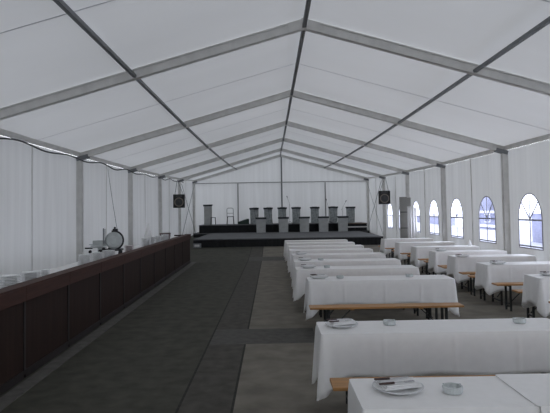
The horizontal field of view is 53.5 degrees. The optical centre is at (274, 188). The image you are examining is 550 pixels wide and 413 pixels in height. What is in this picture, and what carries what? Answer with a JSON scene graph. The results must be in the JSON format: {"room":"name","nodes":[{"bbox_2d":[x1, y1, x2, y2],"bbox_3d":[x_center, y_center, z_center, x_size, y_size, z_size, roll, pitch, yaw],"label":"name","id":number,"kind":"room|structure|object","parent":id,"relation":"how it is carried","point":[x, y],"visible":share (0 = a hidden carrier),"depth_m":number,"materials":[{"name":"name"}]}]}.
{"room":"event hall","nodes":[
{"label":"event hall","id":0,"kind":"room"},
{"bbox_2d":[0,135,192,274],"bbox_3d":[-4.891,0.590,13.198,0.087,3.659,39.904,-1,-2,0],"label":"wall","id":1,"kind":"structure","parent":0,"point":[38,187],"depth_m":12.49,"materials":[{"name":"fabric"}]},
{"bbox_2d":[0,0,549,179],"bbox_3d":[0.440,-1.937,13.286,10.963,1.993,40.104,-1,-2,0],"label":"ceiling","id":2,"kind":"structure","parent":0,"point":[44,51],"depth_m":9.65,"materials":[{"name":"fabric"}]},
{"bbox_2d":[173,180,184,207],"bbox_3d":[-4.599,0.252,26.173,0.540,1.339,0.381,-1,-2,-6],"label":"speaker","id":3,"kind":"object","parent":2,"relation":"hanging from","point":[178,199],"visible":1,"depth_m":25.98},
{"bbox_2d":[378,177,389,203],"bbox_3d":[5.247,0.087,26.242,0.540,1.319,0.381,-1,-2,8],"label":"speaker","id":4,"kind":"object","parent":2,"relation":"hanging from","point":[383,196],"visible":1,"depth_m":26.05},
{"bbox_2d":[0,232,549,412],"bbox_3d":[0.442,2.121,13.077,11.000,0.420,39.900,-1,-2,0],"label":"floor","id":5,"kind":"structure","parent":0,"point":[228,334],"depth_m":7.19,"materials":[{"name":"concrete"}]},
{"bbox_2d":[0,285,25,394],"bbox_3d":[-2.816,1.552,5.297,0.180,1.023,1.448,-1,-2,-1],"label":"bar counter","id":6,"kind":"object","parent":5,"relation":"on","point":[12,298],"depth_m":5.73,"materials":[{"name":"brown wood"}]},
{"bbox_2d":[0,285,25,294],"bbox_3d":[-2.824,1.052,5.317,0.180,0.022,1.448,-1,-2,-1],"label":"countertop","id":7,"kind":"structure","parent":6,"relation":"on","point":[8,289],"depth_m":5.80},
{"bbox_2d":[11,272,69,376],"bbox_3d":[-2.845,1.610,6.701,0.180,1.023,1.358,-1,-2,-1],"label":"bar counter","id":8,"kind":"object","parent":5,"relation":"on","point":[45,305],"depth_m":6.59,"materials":[{"name":"brown wood"}]},
{"bbox_2d":[11,272,69,286],"bbox_3d":[-2.853,1.110,6.721,0.180,0.022,1.358,-1,-2,-1],"label":"countertop","id":9,"kind":"structure","parent":8,"relation":"on","point":[31,282],"depth_m":6.60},
{"bbox_2d":[58,262,101,346],"bbox_3d":[-2.874,1.668,8.099,0.180,1.023,1.438,-1,-2,-1],"label":"bar counter","id":10,"kind":"object","parent":5,"relation":"on","point":[83,289],"depth_m":7.99,"materials":[{"name":"brown wood"}]},
{"bbox_2d":[58,262,101,272],"bbox_3d":[-2.882,1.168,8.120,0.180,0.022,1.438,-1,-2,-1],"label":"countertop","id":11,"kind":"structure","parent":10,"relation":"on","point":[83,266],"depth_m":7.97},
{"bbox_2d":[0,262,195,410],"bbox_3d":[-2.728,2.285,10.848,0.170,0.012,17.902,-1,-2,-1],"label":"floor strip","id":12,"kind":"object","parent":5,"relation":"on","point":[15,393],"visible":1,"depth_m":7.07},
{"bbox_2d":[92,255,124,324],"bbox_3d":[-2.904,1.728,9.558,0.180,1.023,1.478,-1,-2,-1],"label":"bar counter","id":13,"kind":"object","parent":5,"relation":"on","point":[111,275],"depth_m":9.46,"materials":[{"name":"brown wood"}]},
{"bbox_2d":[92,255,124,262],"bbox_3d":[-2.912,1.228,9.578,0.180,0.022,1.478,-1,-2,-1],"label":"countertop","id":14,"kind":"structure","parent":13,"relation":"on","point":[109,258],"depth_m":9.47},
{"bbox_2d":[116,249,141,308],"bbox_3d":[-2.934,1.788,11.007,0.180,1.023,1.418,-1,-2,-1],"label":"bar counter","id":15,"kind":"object","parent":5,"relation":"on","point":[131,268],"depth_m":10.95,"materials":[{"name":"brown wood"}]},
{"bbox_2d":[116,249,141,254],"bbox_3d":[-2.942,1.288,11.027,0.180,0.022,1.418,-1,-2,-1],"label":"countertop","id":16,"kind":"structure","parent":15,"relation":"on","point":[134,250],"depth_m":10.96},
{"bbox_2d":[137,245,154,296],"bbox_3d":[-2.964,1.849,12.465,0.180,1.023,1.498,-1,-2,-1],"label":"bar counter","id":17,"kind":"object","parent":5,"relation":"on","point":[147,284],"depth_m":12.38,"materials":[{"name":"brown wood"}]},
{"bbox_2d":[137,245,154,249],"bbox_3d":[-2.972,1.349,12.486,0.180,0.022,1.498,-1,-2,-1],"label":"countertop","id":18,"kind":"structure","parent":17,"relation":"on","point":[148,246],"depth_m":12.40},
{"bbox_2d":[150,242,165,286],"bbox_3d":[-2.995,1.911,13.964,0.180,1.023,1.498,-1,-2,-1],"label":"bar counter","id":19,"kind":"object","parent":5,"relation":"on","point":[159,254],"depth_m":13.88,"materials":[{"name":"brown wood"}]},
{"bbox_2d":[150,242,165,245],"bbox_3d":[-3.003,1.411,13.984,0.180,0.022,1.498,-1,-2,-1],"label":"countertop","id":20,"kind":"structure","parent":19,"relation":"on","point":[158,243],"depth_m":13.87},
{"bbox_2d":[161,239,175,278],"bbox_3d":[-3.027,1.974,15.487,0.180,1.023,1.548,-1,-2,-1],"label":"bar counter","id":21,"kind":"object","parent":5,"relation":"on","point":[170,249],"depth_m":15.40,"materials":[{"name":"brown wood"}]},
{"bbox_2d":[171,236,183,272],"bbox_3d":[-3.059,2.039,17.061,0.180,1.023,1.598,-1,-2,-1],"label":"bar counter","id":22,"kind":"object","parent":5,"relation":"on","point":[178,247],"depth_m":17.03,"materials":[{"name":"brown wood"}]},
{"bbox_2d":[174,234,190,266],"bbox_3d":[-3.304,2.113,18.766,0.600,1.023,1.821,-1,-2,-1],"label":"bar counter","id":23,"kind":"object","parent":5,"relation":"on","point":[186,244],"depth_m":18.77,"materials":[{"name":"brown wood"}]},
{"bbox_2d":[0,18,549,119],"bbox_3d":[0.493,-0.266,8.485,10.820,4.812,0.260,-1,-2,0],"label":"beam","id":24,"kind":"structure","parent":5,"relation":"on","point":[312,26],"depth_m":8.52,"materials":[{"name":"metal"}]},
{"bbox_2d":[192,154,369,232],"bbox_3d":[0.358,0.316,33.102,10.820,4.831,0.260,-1,-2,0],"label":"beam","id":25,"kind":"structure","parent":5,"relation":"on","point":[276,156],"depth_m":33.11,"materials":[{"name":"metal"}]},
{"bbox_2d":[0,128,193,181],"bbox_3d":[-4.836,-1.065,13.218,0.118,0.539,39.786,-1,-2,0],"label":"beam","id":26,"kind":"structure","parent":25,"relation":"attached to","point":[3,132],"depth_m":12.29,"materials":[{"name":"metal"}]},
{"bbox_2d":[0,137,183,182],"bbox_3d":[-4.780,-0.668,16.982,0.048,0.354,23.941,-1,-2,0],"label":"cable","id":27,"kind":"object","parent":26,"relation":"hanging from","point":[0,137],"visible":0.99,"depth_m":12.62,"materials":[{"name":"grey plastic"}]},
{"bbox_2d":[53,0,236,169],"bbox_3d":[-2.207,-1.771,13.263,0.095,0.489,39.785,-1,-2,0],"label":"beam","id":28,"kind":"structure","parent":25,"relation":"attached to","point":[60,3],"depth_m":7.37,"materials":[{"name":"metal"}]},
{"bbox_2d":[195,180,365,183],"bbox_3d":[0.347,-0.386,33.131,10.600,0.050,0.050,-1,-2,0],"label":"beam","id":29,"kind":"structure","parent":25,"relation":"attached to","point":[364,180],"depth_m":33.11,"materials":[{"name":"grey"}]},
{"bbox_2d":[280,0,310,156],"bbox_3d":[0.430,-2.566,13.312,0.103,0.499,39.785,-1,-2,0],"label":"ridge beam","id":30,"kind":"structure","parent":25,"relation":"attached to","point":[308,2],"depth_m":10.20,"materials":[{"name":"metal"}]},
{"bbox_2d":[178,148,385,238],"bbox_3d":[0.352,0.268,28.218,10.820,4.767,0.260,-1,-2,0],"label":"beam","id":31,"kind":"structure","parent":5,"relation":"on","point":[279,149],"depth_m":28.23,"materials":[{"name":"metal"}]},
{"bbox_2d":[281,157,282,206],"bbox_3d":[0.415,0.405,33.109,0.085,4.652,0.060,-1,-2,0],"label":"pillar","id":32,"kind":"structure","parent":5,"relation":"on","point":[281,157],"depth_m":33.09,"materials":[{"name":"metal"}]},
{"bbox_2d":[158,137,409,237],"bbox_3d":[0.386,0.186,23.283,10.820,4.773,0.260,-1,-2,0],"label":"beam","id":33,"kind":"structure","parent":5,"relation":"on","point":[402,171],"depth_m":23.30,"materials":[{"name":"metal"}]},
{"bbox_2d":[128,120,446,244],"bbox_3d":[0.415,0.118,18.405,10.820,4.860,0.260,-1,-2,0],"label":"beam","id":34,"kind":"structure","parent":5,"relation":"on","point":[280,124],"depth_m":18.42,"materials":[{"name":"metal"}]},
{"bbox_2d":[193,230,382,247],"bbox_3d":[0.391,2.551,28.547,10.000,0.370,8.650,-1,-2,0],"label":"stage platform","id":35,"kind":"object","parent":5,"relation":"on","point":[266,239],"visible":0.82,"depth_m":24.28,"materials":[{"name":"black"}]},
{"bbox_2d":[255,217,265,232],"bbox_3d":[-0.782,2.041,30.616,0.610,0.856,0.346,-1,-2,0],"label":"desk","id":36,"kind":"object","parent":35,"relation":"on","point":[260,221],"visible":1,"depth_m":30.47,"materials":[{"name":"grey"}]},
{"bbox_2d":[199,222,337,232],"bbox_3d":[-0.123,2.284,31.983,8.430,0.458,1.700,-1,-2,0],"label":"stage riser","id":37,"kind":"object","parent":35,"relation":"on","point":[274,227],"visible":0.66,"depth_m":31.15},
{"bbox_2d":[203,205,212,224],"bbox_3d":[-3.899,1.520,31.818,0.530,1.176,0.346,-1,-2,0],"label":"lectern","id":38,"kind":"object","parent":37,"relation":"on","point":[207,208],"visible":1,"depth_m":31.68,"materials":[{"name":"grey"}]},
{"bbox_2d":[249,208,258,223],"bbox_3d":[-1.219,1.599,31.982,0.550,0.946,0.346,-1,-2,0],"label":"desk","id":39,"kind":"object","parent":37,"relation":"on","point":[253,211],"visible":0.93,"depth_m":31.84,"materials":[{"name":"grey"}]},
{"bbox_2d":[263,208,272,223],"bbox_3d":[-0.399,1.586,31.988,0.550,0.946,0.346,-1,-2,0],"label":"desk","id":40,"kind":"object","parent":37,"relation":"on","point":[267,211],"visible":0.98,"depth_m":31.85,"materials":[{"name":"grey"}]},
{"bbox_2d":[277,207,286,223],"bbox_3d":[0.421,1.573,31.994,0.550,0.946,0.346,-1,-2,0],"label":"desk","id":41,"kind":"object","parent":37,"relation":"on","point":[281,210],"visible":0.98,"depth_m":31.85,"materials":[{"name":"grey"}]},
{"bbox_2d":[291,207,300,222],"bbox_3d":[1.241,1.560,32.000,0.550,0.946,0.346,-1,-2,0],"label":"desk","id":42,"kind":"object","parent":37,"relation":"on","point":[295,210],"visible":0.97,"depth_m":31.85,"materials":[{"name":"grey"}]},
{"bbox_2d":[310,207,319,222],"bbox_3d":[2.331,1.543,32.007,0.550,0.946,0.346,-1,-2,0],"label":"desk","id":43,"kind":"object","parent":37,"relation":"on","point":[314,210],"visible":0.96,"depth_m":31.86,"materials":[{"name":"grey"}]},
{"bbox_2d":[329,206,337,222],"bbox_3d":[3.411,1.526,32.015,0.550,0.946,0.346,-1,-2,0],"label":"desk","id":44,"kind":"object","parent":37,"relation":"on","point":[332,210],"visible":0.85,"depth_m":31.88,"materials":[{"name":"grey"}]},
{"bbox_2d":[278,217,288,231],"bbox_3d":[0.478,2.022,30.625,0.610,0.856,0.346,-1,-2,0],"label":"desk","id":45,"kind":"object","parent":35,"relation":"on","point":[283,221],"visible":1,"depth_m":30.48,"materials":[{"name":"grey"}]},
{"bbox_2d":[299,217,309,231],"bbox_3d":[1.647,2.003,30.633,0.610,0.856,0.346,-1,-2,0],"label":"desk","id":46,"kind":"object","parent":35,"relation":"on","point":[304,221],"visible":0.98,"depth_m":30.49,"materials":[{"name":"grey"}]},
{"bbox_2d":[318,216,328,231],"bbox_3d":[2.717,1.986,30.640,0.610,0.856,0.346,-1,-2,0],"label":"desk","id":47,"kind":"object","parent":35,"relation":"on","point":[323,220],"visible":1,"depth_m":30.50,"materials":[{"name":"grey"}]},
{"bbox_2d":[337,216,348,230],"bbox_3d":[3.807,1.969,30.648,0.610,0.856,0.346,-1,-2,0],"label":"desk","id":48,"kind":"object","parent":35,"relation":"on","point":[342,220],"visible":0.98,"depth_m":30.51,"materials":[{"name":"grey"}]},
{"bbox_2d":[348,222,366,230],"bbox_3d":[4.668,2.213,31.881,1.090,0.438,1.871,-1,-2,0],"label":"stage riser","id":49,"kind":"object","parent":35,"relation":"on","point":[357,226],"visible":0.7,"depth_m":30.98,"materials":[{"name":"metal"}]},
{"bbox_2d":[345,207,354,222],"bbox_3d":[4.421,1.528,31.971,0.550,0.946,0.346,-1,-2,0],"label":"desk","id":50,"kind":"object","parent":49,"relation":"on","point":[350,211],"visible":0.98,"depth_m":31.83,"materials":[{"name":"grey"}]},
{"bbox_2d":[76,89,510,261],"bbox_3d":[0.449,-0.063,13.535,10.820,4.822,0.260,-1,-2,0],"label":"beam","id":51,"kind":"structure","parent":5,"relation":"on","point":[496,148],"depth_m":13.55,"materials":[{"name":"metal"}]},
{"bbox_2d":[324,16,549,167],"bbox_3d":[3.092,-1.854,13.300,0.095,0.489,39.785,-1,-2,0],"label":"beam","id":52,"kind":"structure","parent":51,"relation":"attached to","point":[546,21],"depth_m":8.45,"materials":[{"name":"metal"}]},
{"bbox_2d":[367,134,549,178],"bbox_3d":[5.742,-1.232,13.292,0.118,0.539,39.786,-1,-2,0],"label":"beam","id":53,"kind":"structure","parent":51,"relation":"attached to","point":[544,137],"depth_m":15.03,"materials":[{"name":"metal"}]},
{"bbox_2d":[323,308,437,321],"bbox_3d":[1.599,1.750,8.396,2.160,0.740,0.500,-1,-2,0],"label":"folding table","id":54,"kind":"object","parent":5,"relation":"on","point":[428,309],"visible":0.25,"depth_m":8.38,"materials":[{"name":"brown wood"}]},
{"bbox_2d":[304,275,459,319],"bbox_3d":[1.599,1.662,8.397,2.302,0.576,0.649,-1,-2,0],"label":"tablecloth","id":55,"kind":"object","parent":54,"relation":"on","point":[392,289],"visible":0.95,"depth_m":8.13,"materials":[{"name":"fabric"}]},
{"bbox_2d":[309,302,463,321],"bbox_3d":[1.536,1.853,7.570,2.110,0.470,0.250,-1,-2,0],"label":"bench","id":56,"kind":"object","parent":5,"relation":"on","point":[421,306],"visible":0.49,"depth_m":7.49,"materials":[{"name":"brown wood"}]},
{"bbox_2d":[399,197,410,237],"bbox_3d":[5.316,1.426,22.337,0.500,2.170,0.300,-1,-2,8],"label":"display panel","id":57,"kind":"object","parent":5,"relation":"on","point":[404,202],"visible":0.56,"depth_m":22.30,"materials":[{"name":"grey"}]},
{"bbox_2d":[330,375,494,390],"bbox_3d":[1.493,1.716,4.213,2.110,0.470,0.250,-1,-2,0],"label":"bench","id":58,"kind":"object","parent":5,"relation":"on","point":[338,384],"visible":0.23,"depth_m":4.26,"materials":[{"name":"brown wood"}]},
{"bbox_2d":[461,280,468,291],"bbox_3d":[4.746,1.846,11.965,1.700,0.740,0.500,-1,-2,0],"label":"folding table","id":59,"kind":"object","parent":5,"relation":"on","point":[467,282],"visible":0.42,"depth_m":11.86,"materials":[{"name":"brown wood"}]},
{"bbox_2d":[446,254,536,282],"bbox_3d":[4.743,1.743,11.963,1.838,0.547,0.640,-1,-2,0],"label":"tablecloth","id":60,"kind":"object","parent":59,"relation":"on","point":[455,264],"visible":0.53,"depth_m":11.71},
{"bbox_2d":[459,272,475,295],"bbox_3d":[4.713,1.953,11.259,1.760,0.470,0.250,-1,-2,0],"label":"bench","id":61,"kind":"object","parent":5,"relation":"on","point":[463,273],"visible":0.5,"depth_m":11.21,"materials":[{"name":"brown wood"}]},
{"bbox_2d":[468,275,485,300],"bbox_3d":[4.706,1.931,10.710,1.760,0.470,0.250,-1,-2,0],"label":"bench","id":62,"kind":"object","parent":5,"relation":"on","point":[471,276],"visible":0.3,"depth_m":10.61,"materials":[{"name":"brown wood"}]},
{"bbox_2d":[492,291,502,304],"bbox_3d":[4.757,1.776,10.266,1.700,0.740,0.500,-1,-2,0],"label":"folding table","id":63,"kind":"object","parent":5,"relation":"on","point":[501,292],"visible":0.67,"depth_m":10.06,"materials":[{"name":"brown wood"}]},
{"bbox_2d":[474,261,549,294],"bbox_3d":[4.758,1.675,10.272,1.843,0.550,0.644,-1,-2,0],"label":"tablecloth","id":64,"kind":"object","parent":63,"relation":"on","point":[486,273],"visible":0.78,"depth_m":10.00,"materials":[{"name":"fabric"}]},
{"bbox_2d":[491,282,522,310],"bbox_3d":[4.723,1.883,9.561,1.760,0.470,0.250,-1,-2,0],"label":"bench","id":65,"kind":"object","parent":5,"relation":"on","point":[505,284],"visible":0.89,"depth_m":9.52,"materials":[{"name":"brown wood"}]},
{"bbox_2d":[512,289,536,317],"bbox_3d":[4.719,1.849,8.722,1.760,0.470,0.250,-1,-2,0],"label":"bench","id":66,"kind":"object","parent":5,"relation":"on","point":[513,290],"visible":0.21,"depth_m":8.71,"materials":[{"name":"brown wood"}]},
{"bbox_3d":[1.491,1.608,4.898,2.160,0.740,0.500,-1,-2,0],"label":"folding table","id":67,"kind":"object","parent":5,"relation":"on","visible":0},
{"bbox_2d":[312,318,549,400],"bbox_3d":[1.492,1.520,4.902,2.300,0.574,0.639,-1,-2,0],"label":"tablecloth","id":68,"kind":"object","parent":67,"relation":"on","point":[447,346],"visible":0.96,"depth_m":4.63,"materials":[{"name":"fabric"}]},
{"bbox_2d":[325,321,357,327],"bbox_3d":[0.605,1.232,4.947,0.297,0.028,0.297,-1,-2,0],"label":"plate","id":69,"kind":"object","parent":68,"relation":"on","point":[326,323],"visible":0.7,"depth_m":4.91,"materials":[{"name":"white"}]},
{"bbox_2d":[331,320,355,325],"bbox_3d":[0.615,1.205,4.904,0.231,0.020,0.062,0,-2,-18],"label":"napkin","id":70,"kind":"object","parent":69,"relation":"on","point":[349,321],"visible":1,"depth_m":4.89,"materials":[{"name":"paper"}]},
{"bbox_2d":[383,319,395,325],"bbox_3d":[1.044,1.219,4.980,0.116,0.042,0.115,-1,-2,0],"label":"ashtray","id":71,"kind":"object","parent":68,"relation":"on","point":[389,322],"visible":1,"depth_m":4.94,"materials":[{"name":"clear glass"}]},
{"bbox_2d":[513,317,525,323],"bbox_3d":[2.224,1.200,4.969,0.116,0.042,0.115,-1,-2,0],"label":"ashtray","id":72,"kind":"object","parent":68,"relation":"on","point":[518,320],"visible":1,"depth_m":4.93,"materials":[{"name":"clear glass"}]},
{"bbox_3d":[4.726,1.978,15.162,1.700,0.740,0.500,-1,-2,0],"label":"folding table","id":73,"kind":"object","parent":5,"relation":"on","visible":0},
{"bbox_2d":[410,245,479,267],"bbox_3d":[4.720,1.876,15.159,1.838,0.550,0.657,-1,-2,0],"label":"tablecloth","id":74,"kind":"object","parent":73,"relation":"on","point":[417,252],"visible":0.41,"depth_m":14.91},
{"bbox_3d":[4.713,2.060,17.160,1.700,0.740,0.500,-1,-2,0],"label":"folding table","id":75,"kind":"object","parent":5,"relation":"on","visible":0},
{"bbox_2d":[394,241,454,259],"bbox_3d":[4.707,1.960,17.167,1.851,0.553,0.649,-1,-2,0],"label":"tablecloth","id":76,"kind":"object","parent":75,"relation":"on","point":[400,247],"visible":0.51,"depth_m":16.90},
{"bbox_3d":[4.699,2.152,19.408,1.700,0.740,0.500,-1,-2,0],"label":"folding table","id":77,"kind":"object","parent":5,"relation":"on","visible":0},
{"bbox_2d":[380,238,433,254],"bbox_3d":[4.696,2.050,19.412,1.851,0.547,0.653,-1,-2,0],"label":"tablecloth","id":78,"kind":"object","parent":77,"relation":"on","point":[387,242],"visible":0.45,"depth_m":19.15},
{"bbox_3d":[4.737,1.906,13.413,1.700,0.740,0.500,-1,-2,0],"label":"folding table","id":79,"kind":"object","parent":5,"relation":"on","visible":0},
{"bbox_2d":[428,249,506,274],"bbox_3d":[4.733,1.806,13.413,1.843,0.553,0.636,-1,-2,0],"label":"tablecloth","id":80,"kind":"object","parent":79,"relation":"on","point":[436,258],"visible":0.42,"depth_m":13.16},
{"bbox_3d":[4.769,1.695,8.278,1.700,0.740,0.500,-1,-2,0],"label":"folding table","id":81,"kind":"object","parent":5,"relation":"on","visible":0},
{"bbox_2d":[522,274,549,316],"bbox_3d":[4.769,1.595,8.275,1.850,0.553,0.655,-1,-2,0],"label":"tablecloth","id":82,"kind":"object","parent":81,"relation":"on","point":[536,287],"visible":0.99,"depth_m":8.13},
{"bbox_3d":[1.479,1.818,9.993,2.160,0.740,0.500,-1,-2,0],"label":"folding table","id":83,"kind":"object","parent":5,"relation":"on","visible":0},
{"bbox_2d":[292,265,419,300],"bbox_3d":[1.479,1.731,9.989,2.318,0.579,0.664,-1,-2,0],"label":"tablecloth","id":84,"kind":"object","parent":83,"relation":"on","point":[300,273],"visible":0.44,"depth_m":9.74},
{"bbox_3d":[1.562,1.535,3.140,2.160,0.740,0.500,-1,-2,0],"label":"folding table","id":85,"kind":"object","parent":5,"relation":"on","visible":0},
{"bbox_2d":[348,376,540,412],"bbox_3d":[1.560,1.443,3.145,2.238,0.568,0.578,-1,-2,0],"label":"tablecloth","id":86,"kind":"object","parent":85,"relation":"on","point":[481,394],"visible":0.77,"depth_m":3.03,"materials":[{"name":"fabric"}]},
{"bbox_2d":[372,377,423,394],"bbox_3d":[0.716,1.157,3.180,0.297,0.028,0.297,-1,-2,0],"label":"plate","id":87,"kind":"object","parent":86,"relation":"on","point":[407,391],"visible":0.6,"depth_m":3.13,"materials":[{"name":"white"}]},
{"bbox_2d":[375,377,415,384],"bbox_3d":[0.711,1.134,3.216,0.231,0.020,0.062,-1,-2,-6],"label":"napkin","id":88,"kind":"object","parent":87,"relation":"on","point":[407,378],"visible":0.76,"depth_m":3.21,"materials":[{"name":"paper"}]},
{"bbox_2d":[374,376,407,379],"bbox_3d":[0.690,1.116,3.216,0.220,0.010,0.017,-1,-2,-9],"label":"table knife","id":89,"kind":"object","parent":88,"relation":"on","point":[383,378],"visible":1,"depth_m":3.20,"materials":[{"name":"silver metal"}]},
{"bbox_2d":[381,380,421,390],"bbox_3d":[0.726,1.131,3.136,0.231,0.020,0.062,0,-2,-15],"label":"napkin","id":90,"kind":"object","parent":87,"relation":"on","point":[402,385],"visible":0.95,"depth_m":3.12,"materials":[{"name":"paper"}]},
{"bbox_2d":[379,380,414,384],"bbox_3d":[0.699,1.112,3.134,0.218,0.010,0.022,0,-2,-14],"label":"fork","id":91,"kind":"object","parent":90,"relation":"on","point":[384,383],"visible":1,"depth_m":3.12,"materials":[{"name":"silver metal"}]},
{"bbox_2d":[442,383,462,394],"bbox_3d":[1.016,1.143,3.122,0.116,0.042,0.115,-1,-2,0],"label":"ashtray","id":92,"kind":"object","parent":86,"relation":"on","point":[448,388],"visible":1,"depth_m":3.09,"materials":[{"name":"clear glass"}]},
{"bbox_2d":[495,373,549,412],"bbox_3d":[2.039,1.431,3.143,1.314,0.572,0.612,-1,-2,0],"label":"tablecloth","id":93,"kind":"object","parent":85,"relation":"on","point":[535,388],"visible":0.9,"depth_m":3.19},
{"bbox_3d":[1.499,1.879,11.492,2.160,0.740,0.500,-1,-2,0],"label":"folding table","id":94,"kind":"object","parent":5,"relation":"on","visible":0},
{"bbox_2d":[291,258,400,288],"bbox_3d":[1.500,1.793,11.495,2.306,0.580,0.650,-1,-2,0],"label":"tablecloth","id":95,"kind":"object","parent":94,"relation":"on","point":[365,261],"visible":0.38,"depth_m":11.24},
{"bbox_3d":[1.519,1.946,13.141,2.160,0.740,0.500,-1,-2,0],"label":"folding table","id":96,"kind":"object","parent":5,"relation":"on","visible":0},
{"bbox_2d":[290,252,385,278],"bbox_3d":[1.521,1.860,13.148,2.315,0.580,0.651,-1,-2,0],"label":"tablecloth","id":97,"kind":"object","parent":96,"relation":"on","point":[362,255],"visible":0.36,"depth_m":12.89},
{"bbox_3d":[1.489,2.008,14.640,2.160,0.740,0.500,-1,-2,0],"label":"folding table","id":98,"kind":"object","parent":5,"relation":"on","visible":0},
{"bbox_2d":[288,248,372,272],"bbox_3d":[1.487,1.921,14.639,2.308,0.579,0.644,-1,-2,0],"label":"tablecloth","id":99,"kind":"object","parent":98,"relation":"on","point":[345,250],"visible":0.33,"depth_m":14.39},
{"bbox_3d":[1.500,2.072,16.188,2.160,0.740,0.500,-1,-2,0],"label":"folding table","id":100,"kind":"object","parent":5,"relation":"on","visible":0},
{"bbox_2d":[287,245,363,265],"bbox_3d":[1.498,1.983,16.191,2.303,0.575,0.650,-1,-2,0],"label":"tablecloth","id":101,"kind":"object","parent":100,"relation":"on","point":[305,246],"visible":0.31,"depth_m":15.94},
{"bbox_3d":[1.469,2.138,17.787,2.160,0.740,0.500,-1,-2,0],"label":"folding table","id":102,"kind":"object","parent":5,"relation":"on","visible":0},
{"bbox_2d":[285,242,354,261],"bbox_3d":[1.472,2.049,17.789,2.308,0.575,0.657,-1,-2,0],"label":"tablecloth","id":103,"kind":"object","parent":102,"relation":"on","point":[299,243],"visible":0.36,"depth_m":17.54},
{"bbox_3d":[1.450,2.202,19.335,2.160,0.740,0.500,-1,-2,0],"label":"folding table","id":104,"kind":"object","parent":5,"relation":"on","visible":0},
{"bbox_2d":[283,239,347,256],"bbox_3d":[1.453,2.115,19.341,2.307,0.580,0.668,-1,-2,0],"label":"tablecloth","id":105,"kind":"object","parent":104,"relation":"on","point":[329,240],"visible":0.3,"depth_m":19.09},
{"bbox_3d":[-3.243,1.733,8.566,0.440,0.943,3.280,-1,-2,-1],"label":"serving table","id":106,"kind":"object","parent":5,"relation":"on","visible":0},
{"bbox_2d":[49,261,91,273],"bbox_3d":[-3.250,1.362,8.582,0.523,0.224,3.359,-1,-2,-1],"label":"tablecloth","id":107,"kind":"object","parent":106,"relation":"on","point":[71,265],"visible":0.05,"depth_m":8.68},
{"bbox_3d":[-3.313,1.874,11.962,0.440,0.943,3.280,-1,-2,-1],"label":"serving table","id":108,"kind":"object","parent":5,"relation":"on","visible":0},
{"bbox_3d":[-3.319,1.502,11.977,0.520,0.224,3.360,-1,-2,-1],"label":"tablecloth","id":109,"kind":"object","parent":108,"relation":"on","visible":0},
{"bbox_2d":[85,227,123,253],"bbox_3d":[-3.410,1.058,10.974,0.745,0.580,0.355,-1,-2,-6],"label":"machine","id":110,"kind":"object","parent":109,"relation":"on","point":[114,240],"visible":0.83,"depth_m":10.96,"materials":[{"name":"silver metal"}]},
{"bbox_3d":[-3.383,2.014,15.359,0.440,0.943,3.280,-1,-2,-1],"label":"serving table","id":111,"kind":"object","parent":5,"relation":"on","visible":0},
{"bbox_3d":[-3.388,1.640,15.375,0.518,0.219,3.358,-1,-2,-1],"label":"tablecloth","id":112,"kind":"object","parent":111,"relation":"on","visible":0},
{"bbox_2d":[144,223,152,237],"bbox_3d":[-3.429,1.217,14.791,0.300,0.575,0.300,-1,-2,0],"label":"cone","id":113,"kind":"object","parent":112,"relation":"on","point":[148,233],"visible":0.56,"depth_m":14.73,"materials":[{"name":"paper"}]},
{"bbox_2d":[195,154,366,232],"bbox_3d":[0.358,0.311,33.202,10.780,4.848,0.031,-1,-2,0],"label":"wall","id":114,"kind":"structure","parent":0,"point":[305,195],"depth_m":33.20,"materials":[{"name":"fabric"}]},
{"bbox_2d":[369,139,549,260],"bbox_3d":[5.808,0.422,13.278,0.107,3.659,39.894,-1,-2,0],"label":"wall","id":115,"kind":"structure","parent":0,"point":[471,180],"depth_m":15.66,"materials":[{"name":"fabric"}]},
{"bbox_2d":[408,207,417,237],"bbox_3d":[5.571,1.626,22.049,0.371,1.780,0.075,-1,-2,0],"label":"drape","id":116,"kind":"object","parent":115,"relation":"hanging from","point":[412,213],"visible":0.67,"depth_m":22.06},
{"bbox_2d":[429,200,438,235],"bbox_3d":[5.773,1.041,19.821,0.029,1.277,1.157,-1,-2,0],"label":"window","id":117,"kind":"structure","parent":115,"relation":"in","point":[434,233],"depth_m":19.82,"materials":[{"name":"grey"}]},
{"bbox_2d":[450,198,463,238],"bbox_3d":[5.788,0.940,17.385,0.029,1.277,1.157,-1,-2,0],"label":"window","id":118,"kind":"structure","parent":115,"relation":"in","point":[457,236],"depth_m":17.39,"materials":[{"name":"grey"}]},
{"bbox_2d":[479,196,496,243],"bbox_3d":[5.805,0.840,14.951,0.029,1.277,1.157,-1,-2,0],"label":"window","id":119,"kind":"structure","parent":115,"relation":"in","point":[484,240],"depth_m":14.93,"materials":[{"name":"grey"}]},
{"bbox_2d":[518,193,543,250],"bbox_3d":[5.824,0.738,12.471,0.031,1.277,1.157,-1,-2,0],"label":"window","id":120,"kind":"structure","parent":115,"relation":"in","point":[529,217],"depth_m":12.46,"materials":[{"name":"grey"}]},
{"label":"outside","id":121,"kind":"structure","parent":0,"visible":0},
{"bbox_2d":[388,213,541,248],"bbox_3d":[14.862,2.220,25.025,110.000,0.800,130.000,-1,-2,0],"label":"ground","id":122,"kind":"structure","parent":121,"point":[524,226],"depth_m":34.13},
{"bbox_2d":[417,215,455,225],"bbox_3d":[13.714,2.846,47.511,0.340,1.070,11.000,-1,-2,0],"label":"wall","id":123,"kind":"structure","parent":122,"relation":"on","point":[433,220],"depth_m":46.26,"materials":[{"name":"white"}]},
{"bbox_2d":[480,197,494,229],"bbox_3d":[14.066,1.308,36.767,1.000,3.350,5.800,-1,-2,0],"label":"pavilion building","id":124,"kind":"structure","parent":122,"relation":"on","point":[483,222],"depth_m":35.38,"materials":[{"name":"white"}]},
{"bbox_2d":[530,212,541,242],"bbox_3d":[11.909,1.427,16.481,0.340,1.420,16.900,-1,-2,0],"label":"wall","id":125,"kind":"structure","parent":122,"relation":"on","point":[536,225],"depth_m":24.42,"materials":[{"name":"white"}]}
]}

